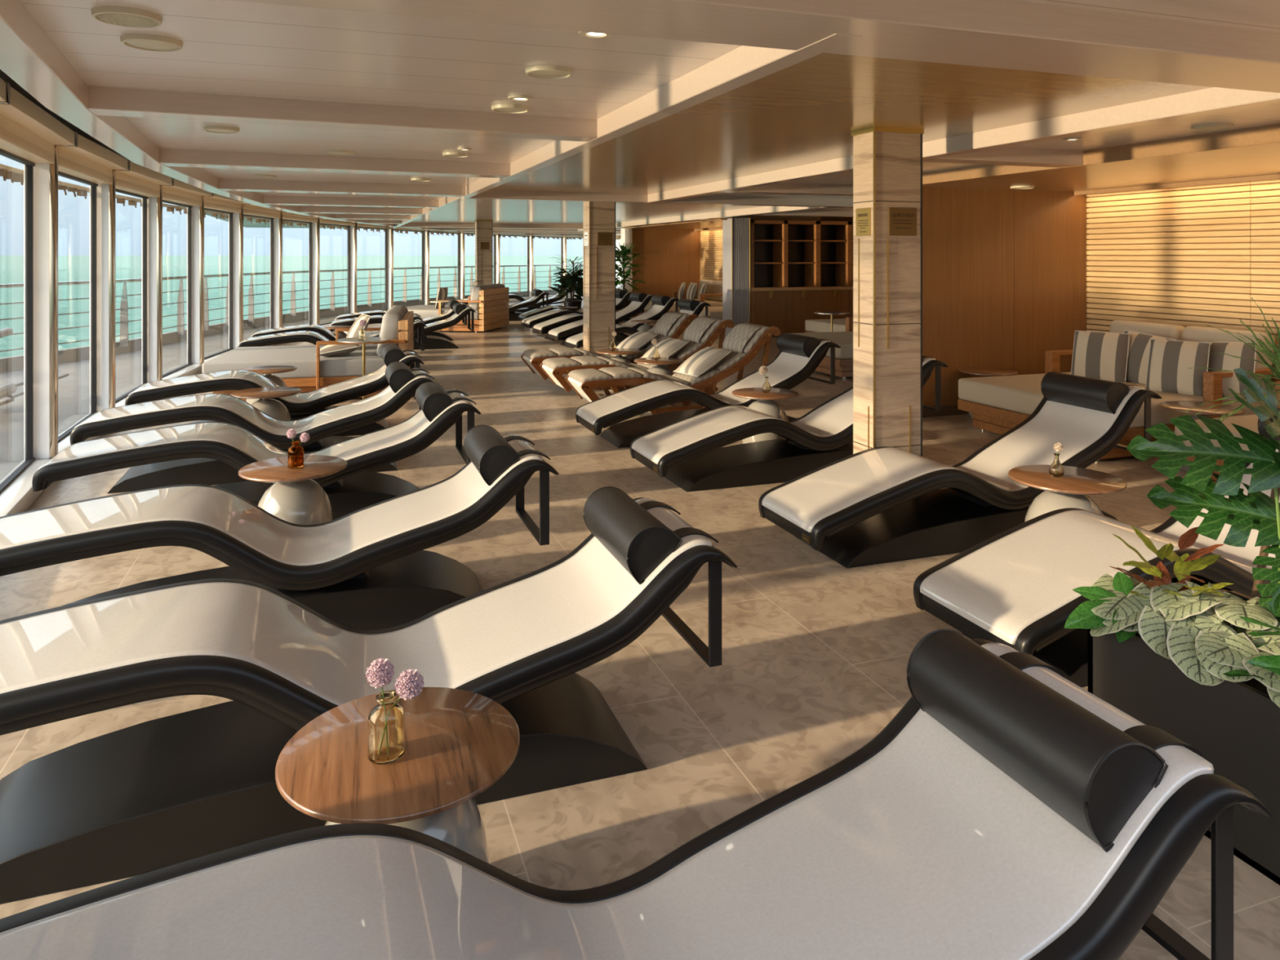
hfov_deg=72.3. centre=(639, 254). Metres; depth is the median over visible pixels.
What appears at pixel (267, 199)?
ceiling beam
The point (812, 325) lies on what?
daybed
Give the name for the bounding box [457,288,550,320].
lounger
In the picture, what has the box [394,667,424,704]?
flower
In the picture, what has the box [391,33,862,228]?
trim
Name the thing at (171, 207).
valance
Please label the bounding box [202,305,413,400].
daybed
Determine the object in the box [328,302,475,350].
lounger
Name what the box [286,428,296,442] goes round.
flower
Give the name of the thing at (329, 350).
striped cushion
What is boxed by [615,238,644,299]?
potted palm
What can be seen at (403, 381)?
lounger
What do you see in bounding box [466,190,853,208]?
trim
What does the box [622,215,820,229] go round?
trim
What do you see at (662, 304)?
lounger
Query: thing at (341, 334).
side table
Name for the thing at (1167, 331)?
cushion
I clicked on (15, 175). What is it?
valance
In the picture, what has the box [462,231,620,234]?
trim
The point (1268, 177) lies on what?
trim
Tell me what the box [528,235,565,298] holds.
window
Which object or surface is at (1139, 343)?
striped cushion
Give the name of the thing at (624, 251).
potted shrub
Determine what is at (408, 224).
trim
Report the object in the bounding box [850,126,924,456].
column
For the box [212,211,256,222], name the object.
valance
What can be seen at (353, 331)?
striped cushion
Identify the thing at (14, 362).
railing
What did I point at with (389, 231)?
window
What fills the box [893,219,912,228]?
print
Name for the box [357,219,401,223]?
trim
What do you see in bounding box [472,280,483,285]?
bolster cushion
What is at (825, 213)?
trim
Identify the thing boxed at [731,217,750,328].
trim
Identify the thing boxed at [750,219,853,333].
shelf unit
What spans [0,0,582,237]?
trim
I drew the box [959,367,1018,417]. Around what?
side table
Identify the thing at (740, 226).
column
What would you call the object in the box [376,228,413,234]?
track
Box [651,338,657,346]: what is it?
flower
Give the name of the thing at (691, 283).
striped cushion
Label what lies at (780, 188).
trim
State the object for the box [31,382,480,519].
lounger
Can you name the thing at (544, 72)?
ceiling vent
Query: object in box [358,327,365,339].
glass bottle
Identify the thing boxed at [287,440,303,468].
glass bottle
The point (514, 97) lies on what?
recessed light
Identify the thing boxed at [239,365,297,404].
side table
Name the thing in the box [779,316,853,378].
daybed
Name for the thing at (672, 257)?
wall
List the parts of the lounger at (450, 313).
head frame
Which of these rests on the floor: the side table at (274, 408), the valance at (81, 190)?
the side table at (274, 408)
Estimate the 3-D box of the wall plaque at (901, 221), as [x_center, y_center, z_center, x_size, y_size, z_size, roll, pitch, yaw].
[1.598,-0.200,5.322,0.200,0.170,0.010,0,0,-19]
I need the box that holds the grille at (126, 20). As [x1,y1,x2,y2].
[97,13,155,26]
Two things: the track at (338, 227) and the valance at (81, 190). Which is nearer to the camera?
the valance at (81, 190)
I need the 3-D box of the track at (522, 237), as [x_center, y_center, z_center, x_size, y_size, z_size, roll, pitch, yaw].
[-3.719,-0.623,32.208,0.061,0.114,2.278,0,0,27]
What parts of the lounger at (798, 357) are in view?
head frame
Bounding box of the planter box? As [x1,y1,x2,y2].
[1088,588,1279,884]
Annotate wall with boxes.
[616,238,620,288]
[632,228,701,316]
[701,230,722,279]
[765,217,853,291]
[922,186,1088,406]
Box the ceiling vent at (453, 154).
[442,151,469,157]
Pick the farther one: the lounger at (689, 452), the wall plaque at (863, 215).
the lounger at (689, 452)
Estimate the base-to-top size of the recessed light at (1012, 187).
0.020 m
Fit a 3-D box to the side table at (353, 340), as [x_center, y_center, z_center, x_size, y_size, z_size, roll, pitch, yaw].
[-2.908,1.245,9.218,0.540,0.710,0.540,0,0,-19]
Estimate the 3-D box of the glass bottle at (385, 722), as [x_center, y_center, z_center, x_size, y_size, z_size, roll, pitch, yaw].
[-0.573,1.062,1.974,0.080,0.136,0.080,0,0,-19]
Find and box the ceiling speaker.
[90,5,162,27]
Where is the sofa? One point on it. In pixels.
(997, 404)
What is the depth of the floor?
3.73 m
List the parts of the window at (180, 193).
sill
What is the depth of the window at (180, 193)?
10.06 m
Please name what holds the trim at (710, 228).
attached to the wall at (672, 257)
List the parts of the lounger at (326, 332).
head frame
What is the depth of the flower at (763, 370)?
7.15 m
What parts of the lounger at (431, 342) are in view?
head frame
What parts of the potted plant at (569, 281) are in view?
stem, pot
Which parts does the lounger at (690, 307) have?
head frame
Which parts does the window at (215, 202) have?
sill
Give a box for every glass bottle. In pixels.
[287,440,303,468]
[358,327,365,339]
[367,690,404,764]
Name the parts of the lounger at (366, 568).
head frame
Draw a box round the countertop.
[750,285,853,291]
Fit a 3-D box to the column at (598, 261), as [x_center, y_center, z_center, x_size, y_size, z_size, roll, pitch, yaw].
[-0.524,0.407,11.238,0.360,2.386,0.320,0,0,-19]
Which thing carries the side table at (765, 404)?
on the floor
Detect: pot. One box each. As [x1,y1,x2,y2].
[564,297,580,300]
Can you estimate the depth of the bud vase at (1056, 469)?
4.44 m
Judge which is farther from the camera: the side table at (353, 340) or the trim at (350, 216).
the trim at (350, 216)
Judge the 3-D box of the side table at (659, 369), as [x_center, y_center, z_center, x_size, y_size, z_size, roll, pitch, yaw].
[0.205,1.365,9.384,0.540,0.470,0.540,0,0,-37]
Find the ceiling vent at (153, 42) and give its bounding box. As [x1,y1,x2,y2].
[120,33,182,51]
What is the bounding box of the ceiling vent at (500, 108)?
[491,103,529,113]
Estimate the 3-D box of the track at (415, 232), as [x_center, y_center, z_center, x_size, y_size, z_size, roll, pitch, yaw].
[-6.104,-0.623,25.736,0.060,0.114,2.266,0,0,14]
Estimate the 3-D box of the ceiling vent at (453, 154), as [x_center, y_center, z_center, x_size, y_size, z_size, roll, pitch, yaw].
[-1.412,-0.766,6.713,0.200,0.020,0.200,0,0,-19]
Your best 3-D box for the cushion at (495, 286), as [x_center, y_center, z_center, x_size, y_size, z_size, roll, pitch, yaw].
[-3.173,0.893,19.043,0.273,0.508,0.770,0,0,10]
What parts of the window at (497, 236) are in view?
sill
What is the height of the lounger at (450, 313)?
0.750 m
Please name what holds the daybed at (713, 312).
on the floor
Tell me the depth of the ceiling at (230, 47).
3.76 m
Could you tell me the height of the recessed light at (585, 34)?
0.012 m
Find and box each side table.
[230,386,301,420]
[238,454,346,524]
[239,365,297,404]
[275,687,519,863]
[323,324,351,337]
[337,337,390,399]
[430,300,448,331]
[552,306,577,309]
[595,348,642,392]
[630,320,657,331]
[634,357,684,406]
[732,387,798,444]
[813,311,849,332]
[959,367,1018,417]
[1008,464,1126,521]
[1159,400,1245,471]
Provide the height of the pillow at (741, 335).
0.294 m
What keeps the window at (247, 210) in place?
in the wall
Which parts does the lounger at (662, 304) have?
head frame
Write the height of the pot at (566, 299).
0.500 m
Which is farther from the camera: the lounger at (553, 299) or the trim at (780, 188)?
the lounger at (553, 299)
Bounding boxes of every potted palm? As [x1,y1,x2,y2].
[546,254,582,300]
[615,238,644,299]
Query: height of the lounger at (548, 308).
0.858 m
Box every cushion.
[320,344,360,356]
[346,313,370,337]
[376,308,404,357]
[390,305,408,315]
[435,287,448,308]
[469,284,493,310]
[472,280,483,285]
[488,283,505,288]
[616,330,657,355]
[640,337,689,358]
[674,346,732,377]
[677,282,685,299]
[685,282,693,299]
[688,283,697,299]
[697,280,713,300]
[697,283,706,301]
[710,280,722,302]
[1071,330,1129,382]
[1109,320,1184,340]
[1124,329,1176,383]
[1145,338,1210,395]
[1181,325,1275,388]
[1205,342,1256,400]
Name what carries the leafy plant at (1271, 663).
on the planter box
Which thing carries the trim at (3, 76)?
attached to the wall
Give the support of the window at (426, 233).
in the wall
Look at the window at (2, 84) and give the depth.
4.50 m
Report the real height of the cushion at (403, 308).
0.508 m
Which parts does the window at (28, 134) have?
sill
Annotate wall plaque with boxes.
[480,241,489,249]
[584,231,588,245]
[597,231,612,245]
[855,207,871,235]
[888,207,916,235]
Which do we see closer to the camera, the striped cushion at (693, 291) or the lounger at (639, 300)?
the lounger at (639, 300)
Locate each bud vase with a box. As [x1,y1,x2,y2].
[608,338,616,351]
[652,346,660,360]
[761,377,771,392]
[1048,453,1064,477]
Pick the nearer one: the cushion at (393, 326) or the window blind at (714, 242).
the cushion at (393, 326)
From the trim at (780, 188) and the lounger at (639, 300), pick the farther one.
the lounger at (639, 300)
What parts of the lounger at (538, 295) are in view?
head frame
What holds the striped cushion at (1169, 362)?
on the sofa
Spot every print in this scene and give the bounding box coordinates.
[857,213,867,232]
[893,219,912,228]
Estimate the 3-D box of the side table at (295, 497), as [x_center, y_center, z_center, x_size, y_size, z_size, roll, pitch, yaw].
[-1.847,1.365,4.671,0.540,0.470,0.540,0,0,19]
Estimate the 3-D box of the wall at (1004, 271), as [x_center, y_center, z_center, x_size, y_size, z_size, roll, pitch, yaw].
[3.672,0.455,8.998,2.320,2.290,0.120,0,0,-19]
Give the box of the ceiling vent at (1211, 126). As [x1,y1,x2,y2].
[1190,123,1234,131]
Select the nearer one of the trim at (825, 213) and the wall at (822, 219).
the trim at (825, 213)
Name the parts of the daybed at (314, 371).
mattress, rail, armrest, armrest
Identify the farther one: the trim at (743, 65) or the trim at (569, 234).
the trim at (569, 234)
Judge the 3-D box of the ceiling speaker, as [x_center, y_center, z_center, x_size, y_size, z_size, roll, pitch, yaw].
[-1.657,-0.766,2.829,0.200,0.020,0.200,0,0,-19]
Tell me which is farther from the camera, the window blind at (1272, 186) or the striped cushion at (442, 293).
the striped cushion at (442, 293)
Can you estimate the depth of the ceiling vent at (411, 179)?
8.89 m
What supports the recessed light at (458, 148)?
in the ceiling at (230, 47)
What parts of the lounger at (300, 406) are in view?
head frame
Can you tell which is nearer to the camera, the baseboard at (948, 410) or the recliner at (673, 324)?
the baseboard at (948, 410)
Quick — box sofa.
[957,320,1279,462]
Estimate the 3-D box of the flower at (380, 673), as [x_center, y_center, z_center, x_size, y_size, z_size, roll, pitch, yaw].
[-0.592,1.019,1.990,0.064,0.198,0.064,0,0,-19]
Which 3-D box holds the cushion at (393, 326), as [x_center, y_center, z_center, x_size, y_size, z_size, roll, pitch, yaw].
[-2.841,0.893,10.001,0.273,0.508,0.760,0,0,-12]
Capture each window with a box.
[0,77,5,101]
[0,81,74,516]
[0,131,616,461]
[88,158,171,413]
[142,177,211,384]
[186,192,249,364]
[228,204,280,348]
[273,210,317,328]
[308,217,355,326]
[349,222,391,313]
[386,226,427,311]
[423,230,462,305]
[459,232,495,305]
[495,234,532,302]
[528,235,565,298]
[562,236,582,297]
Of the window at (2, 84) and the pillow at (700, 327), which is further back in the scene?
the pillow at (700, 327)
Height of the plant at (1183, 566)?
0.243 m
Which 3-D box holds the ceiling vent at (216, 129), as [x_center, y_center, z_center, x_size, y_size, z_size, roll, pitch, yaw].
[-2.567,-0.766,5.372,0.200,0.020,0.200,0,0,-19]
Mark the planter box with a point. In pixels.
(1235, 726)
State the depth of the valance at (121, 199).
10.44 m
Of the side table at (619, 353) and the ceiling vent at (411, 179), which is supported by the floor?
the side table at (619, 353)
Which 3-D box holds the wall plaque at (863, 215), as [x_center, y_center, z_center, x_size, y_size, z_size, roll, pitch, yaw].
[1.367,-0.200,5.362,0.010,0.170,0.150,0,0,-19]
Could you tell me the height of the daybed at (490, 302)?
0.961 m
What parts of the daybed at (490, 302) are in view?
mattress, armrest, rail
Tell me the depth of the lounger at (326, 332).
12.64 m
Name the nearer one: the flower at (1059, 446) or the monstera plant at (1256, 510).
the monstera plant at (1256, 510)
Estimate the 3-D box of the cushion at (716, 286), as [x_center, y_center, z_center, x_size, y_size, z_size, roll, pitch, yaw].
[1.967,0.893,21.287,0.273,0.508,0.770,0,0,-19]
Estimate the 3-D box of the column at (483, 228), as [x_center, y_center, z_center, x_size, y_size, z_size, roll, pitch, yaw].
[-3.516,0.407,19.704,0.360,2.386,0.320,0,0,-19]
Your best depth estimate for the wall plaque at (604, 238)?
11.10 m
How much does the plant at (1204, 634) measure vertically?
0.159 m
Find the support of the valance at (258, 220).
attached to the window at (277, 222)
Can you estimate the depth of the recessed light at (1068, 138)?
5.80 m
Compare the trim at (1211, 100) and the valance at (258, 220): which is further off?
the valance at (258, 220)
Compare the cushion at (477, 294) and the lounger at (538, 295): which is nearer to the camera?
the cushion at (477, 294)
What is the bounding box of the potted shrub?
[615,243,646,320]
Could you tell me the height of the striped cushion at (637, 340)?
0.369 m
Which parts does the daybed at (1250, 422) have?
rail, mattress, armrest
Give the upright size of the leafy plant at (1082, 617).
0.150 m
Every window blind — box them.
[700,229,722,280]
[1086,179,1279,340]
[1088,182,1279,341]
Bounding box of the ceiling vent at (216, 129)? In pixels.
[204,125,239,133]
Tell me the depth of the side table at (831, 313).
13.32 m
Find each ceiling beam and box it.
[88,85,597,142]
[159,148,510,177]
[218,178,465,196]
[262,195,439,208]
[287,205,422,214]
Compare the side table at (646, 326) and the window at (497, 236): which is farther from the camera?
the window at (497, 236)
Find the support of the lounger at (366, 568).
on the floor
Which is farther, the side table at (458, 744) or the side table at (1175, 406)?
the side table at (1175, 406)
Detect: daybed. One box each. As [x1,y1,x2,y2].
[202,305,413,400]
[387,283,509,332]
[637,280,722,319]
[697,306,722,319]
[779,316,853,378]
[804,318,845,333]
[1174,381,1279,483]
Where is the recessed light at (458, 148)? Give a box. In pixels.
[457,147,471,150]
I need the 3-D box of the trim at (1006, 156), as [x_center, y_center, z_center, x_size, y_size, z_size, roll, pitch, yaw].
[2.624,-0.728,6.411,1.420,0.116,0.220,0,0,-19]
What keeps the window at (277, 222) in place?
in the wall
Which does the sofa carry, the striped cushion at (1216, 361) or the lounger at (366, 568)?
the striped cushion at (1216, 361)
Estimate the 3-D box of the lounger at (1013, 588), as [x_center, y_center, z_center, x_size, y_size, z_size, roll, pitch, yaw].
[2.331,1.171,3.762,2.313,0.858,0.640,0,0,-19]
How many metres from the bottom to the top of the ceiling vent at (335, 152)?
0.020 m
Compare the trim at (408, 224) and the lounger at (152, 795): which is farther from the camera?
the trim at (408, 224)
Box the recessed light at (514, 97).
[507,94,532,101]
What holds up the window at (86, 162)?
in the wall
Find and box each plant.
[547,266,582,311]
[1064,571,1137,642]
[1089,573,1279,707]
[1109,525,1233,599]
[1126,368,1279,622]
[1222,616,1279,678]
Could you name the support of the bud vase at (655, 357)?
on the side table at (659, 369)
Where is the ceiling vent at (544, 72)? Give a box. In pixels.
[524,65,572,79]
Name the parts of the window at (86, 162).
sill, blade post, blade post, blade post, blade post, blade post, rail, blade post, deck railing, blade post, blade post, blade post, blade post, blade post, blade post, blade post, blade post, blade post, blade post, blade post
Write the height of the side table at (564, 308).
0.470 m
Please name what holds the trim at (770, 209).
attached to the ceiling at (230, 47)
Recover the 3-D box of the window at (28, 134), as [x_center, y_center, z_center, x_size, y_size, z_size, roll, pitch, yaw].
[-3.889,0.347,5.453,0.335,2.505,2.073,0,0,-24]
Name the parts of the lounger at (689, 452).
head frame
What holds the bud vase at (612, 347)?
on the side table at (619, 353)
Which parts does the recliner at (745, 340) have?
leg, leg, leg, leg, leg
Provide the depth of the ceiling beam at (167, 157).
6.88 m
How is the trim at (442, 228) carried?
attached to the ceiling at (230, 47)
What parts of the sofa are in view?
armrest, rail, mattress, armrest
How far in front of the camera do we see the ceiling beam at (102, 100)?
4.45 m
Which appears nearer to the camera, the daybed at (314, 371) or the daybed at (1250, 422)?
the daybed at (1250, 422)
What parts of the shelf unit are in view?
door, handle, door, handle, shelf, shelf, panel, door, door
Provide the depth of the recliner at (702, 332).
9.77 m
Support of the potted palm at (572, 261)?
on the floor
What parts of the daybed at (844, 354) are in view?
rail, mattress, armrest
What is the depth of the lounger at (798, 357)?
7.69 m
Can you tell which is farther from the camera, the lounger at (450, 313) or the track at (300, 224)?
the track at (300, 224)
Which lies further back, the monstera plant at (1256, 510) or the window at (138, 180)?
the window at (138, 180)
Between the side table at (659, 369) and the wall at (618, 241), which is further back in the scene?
the wall at (618, 241)
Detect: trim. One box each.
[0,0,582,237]
[0,69,347,228]
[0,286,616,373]
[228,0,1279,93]
[322,213,410,220]
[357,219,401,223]
[389,222,622,229]
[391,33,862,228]
[426,227,620,231]
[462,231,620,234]
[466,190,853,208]
[510,233,616,235]
[577,205,831,231]
[620,227,632,291]
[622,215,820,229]
[644,87,1279,203]
[693,226,722,231]
[721,182,853,195]
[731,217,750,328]
[750,209,853,217]
[922,123,1279,191]
[922,146,1083,167]
[1074,173,1279,195]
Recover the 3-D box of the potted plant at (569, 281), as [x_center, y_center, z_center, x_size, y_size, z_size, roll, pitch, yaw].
[-1.606,0.939,20.905,1.179,1.323,1.141,0,0,-19]
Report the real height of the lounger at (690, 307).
0.858 m
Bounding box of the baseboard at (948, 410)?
[922,404,968,417]
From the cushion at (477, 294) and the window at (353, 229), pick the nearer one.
the cushion at (477, 294)
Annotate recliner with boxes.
[520,311,698,389]
[539,315,733,395]
[565,322,780,414]
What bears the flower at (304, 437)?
in the glass bottle at (295, 452)
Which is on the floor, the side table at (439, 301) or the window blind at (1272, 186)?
the side table at (439, 301)
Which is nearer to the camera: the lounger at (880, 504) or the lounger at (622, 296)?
the lounger at (880, 504)
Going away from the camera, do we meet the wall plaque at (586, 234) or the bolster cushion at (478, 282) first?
the wall plaque at (586, 234)
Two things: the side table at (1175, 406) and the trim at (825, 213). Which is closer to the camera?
the side table at (1175, 406)
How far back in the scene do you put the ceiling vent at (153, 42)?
3.14 m
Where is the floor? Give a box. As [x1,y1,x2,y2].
[0,296,1279,959]
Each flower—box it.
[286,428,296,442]
[299,432,310,444]
[359,320,366,326]
[364,657,394,698]
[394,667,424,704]
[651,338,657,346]
[759,365,768,377]
[1053,442,1063,453]
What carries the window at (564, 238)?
in the wall
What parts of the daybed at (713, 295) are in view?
mattress, armrest, armrest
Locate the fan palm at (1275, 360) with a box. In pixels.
[1185,297,1279,599]
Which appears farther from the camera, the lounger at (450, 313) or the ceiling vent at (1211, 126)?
the lounger at (450, 313)
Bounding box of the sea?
[0,255,616,358]
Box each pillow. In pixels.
[653,311,684,335]
[683,316,717,342]
[722,323,762,352]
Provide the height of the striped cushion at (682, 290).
0.492 m
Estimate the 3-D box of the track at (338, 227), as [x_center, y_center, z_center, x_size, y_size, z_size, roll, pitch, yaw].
[-6.878,-0.623,21.253,0.061,0.114,2.212,0,0,6]
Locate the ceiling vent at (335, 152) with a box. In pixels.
[326,149,354,155]
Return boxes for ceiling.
[19,0,1279,235]
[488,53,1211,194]
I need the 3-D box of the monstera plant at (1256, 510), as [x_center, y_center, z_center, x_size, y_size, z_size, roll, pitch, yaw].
[1.991,0.767,2.652,0.778,0.840,0.720,0,0,-19]
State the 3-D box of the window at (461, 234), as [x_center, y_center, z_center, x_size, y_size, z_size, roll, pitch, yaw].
[-5.065,0.347,27.835,0.335,2.505,2.371,0,0,18]
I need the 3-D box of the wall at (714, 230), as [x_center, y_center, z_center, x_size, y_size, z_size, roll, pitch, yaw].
[2.584,0.440,20.598,0.100,2.320,5.720,0,0,-19]
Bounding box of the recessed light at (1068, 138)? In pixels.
[1062,137,1081,140]
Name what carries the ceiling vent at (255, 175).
in the ceiling at (230, 47)
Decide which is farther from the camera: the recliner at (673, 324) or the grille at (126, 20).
the recliner at (673, 324)
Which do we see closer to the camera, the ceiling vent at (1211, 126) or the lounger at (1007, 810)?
the lounger at (1007, 810)
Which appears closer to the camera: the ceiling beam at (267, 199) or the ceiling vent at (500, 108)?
the ceiling vent at (500, 108)
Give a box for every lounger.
[0,424,559,630]
[0,486,737,904]
[0,628,1271,959]
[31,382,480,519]
[70,361,434,493]
[124,343,424,435]
[237,318,426,351]
[250,313,422,342]
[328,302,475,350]
[334,298,467,341]
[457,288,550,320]
[509,286,572,312]
[518,288,621,326]
[521,288,632,333]
[533,292,653,340]
[547,294,679,347]
[564,298,711,348]
[575,332,840,448]
[630,355,948,492]
[758,371,1162,568]
[913,407,1279,687]
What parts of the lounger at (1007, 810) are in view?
head frame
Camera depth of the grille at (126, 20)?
2.82 m
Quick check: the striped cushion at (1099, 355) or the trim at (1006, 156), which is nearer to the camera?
the trim at (1006, 156)
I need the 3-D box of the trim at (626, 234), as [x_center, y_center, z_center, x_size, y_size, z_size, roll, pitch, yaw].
[-0.350,0.455,22.600,0.200,2.290,0.350,0,0,-19]
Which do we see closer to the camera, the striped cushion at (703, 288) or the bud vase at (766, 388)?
the bud vase at (766, 388)
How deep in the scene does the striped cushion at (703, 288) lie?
20.80 m
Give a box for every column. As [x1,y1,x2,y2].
[474,219,493,284]
[582,201,615,355]
[722,217,749,337]
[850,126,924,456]
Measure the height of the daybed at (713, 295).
0.961 m
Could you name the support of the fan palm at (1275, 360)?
in the planter box
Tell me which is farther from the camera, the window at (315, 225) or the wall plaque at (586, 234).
the window at (315, 225)
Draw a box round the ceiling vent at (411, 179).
[410,177,431,181]
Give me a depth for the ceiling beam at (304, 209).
14.16 m
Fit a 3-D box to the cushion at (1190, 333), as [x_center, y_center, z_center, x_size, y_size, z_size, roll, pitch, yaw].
[5.047,0.893,7.561,0.273,0.508,0.735,0,0,-19]
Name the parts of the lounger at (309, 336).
head frame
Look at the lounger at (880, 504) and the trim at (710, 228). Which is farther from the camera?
the trim at (710, 228)
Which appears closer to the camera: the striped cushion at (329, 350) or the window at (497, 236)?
the striped cushion at (329, 350)
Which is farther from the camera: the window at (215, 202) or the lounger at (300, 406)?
the window at (215, 202)
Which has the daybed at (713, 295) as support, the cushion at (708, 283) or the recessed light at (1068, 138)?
the cushion at (708, 283)
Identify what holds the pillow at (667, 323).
on the recliner at (673, 324)
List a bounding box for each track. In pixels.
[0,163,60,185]
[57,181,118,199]
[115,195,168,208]
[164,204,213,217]
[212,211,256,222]
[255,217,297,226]
[295,222,337,230]
[337,226,376,232]
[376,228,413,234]
[413,231,448,235]
[522,236,555,239]
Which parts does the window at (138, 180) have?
sill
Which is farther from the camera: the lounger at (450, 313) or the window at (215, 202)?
the lounger at (450, 313)
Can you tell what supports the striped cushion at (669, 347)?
on the recliner at (702, 332)
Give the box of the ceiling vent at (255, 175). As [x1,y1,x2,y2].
[254,174,276,177]
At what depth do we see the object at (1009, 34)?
2.70 m
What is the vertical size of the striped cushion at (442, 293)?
0.491 m
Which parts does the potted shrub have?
stem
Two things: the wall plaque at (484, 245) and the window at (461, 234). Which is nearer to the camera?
the wall plaque at (484, 245)
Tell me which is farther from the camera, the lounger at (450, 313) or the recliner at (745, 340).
the lounger at (450, 313)
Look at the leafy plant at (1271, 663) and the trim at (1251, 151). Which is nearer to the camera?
the leafy plant at (1271, 663)
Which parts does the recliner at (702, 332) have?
leg, leg, leg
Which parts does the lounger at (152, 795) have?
head frame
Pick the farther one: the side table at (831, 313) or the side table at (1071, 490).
the side table at (831, 313)
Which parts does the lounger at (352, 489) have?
head frame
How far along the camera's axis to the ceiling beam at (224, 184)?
9.39 m
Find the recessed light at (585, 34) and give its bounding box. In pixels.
[578,31,613,38]
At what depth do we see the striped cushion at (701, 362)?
8.79 m
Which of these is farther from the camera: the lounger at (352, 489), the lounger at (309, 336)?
the lounger at (309, 336)
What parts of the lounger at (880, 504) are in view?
head frame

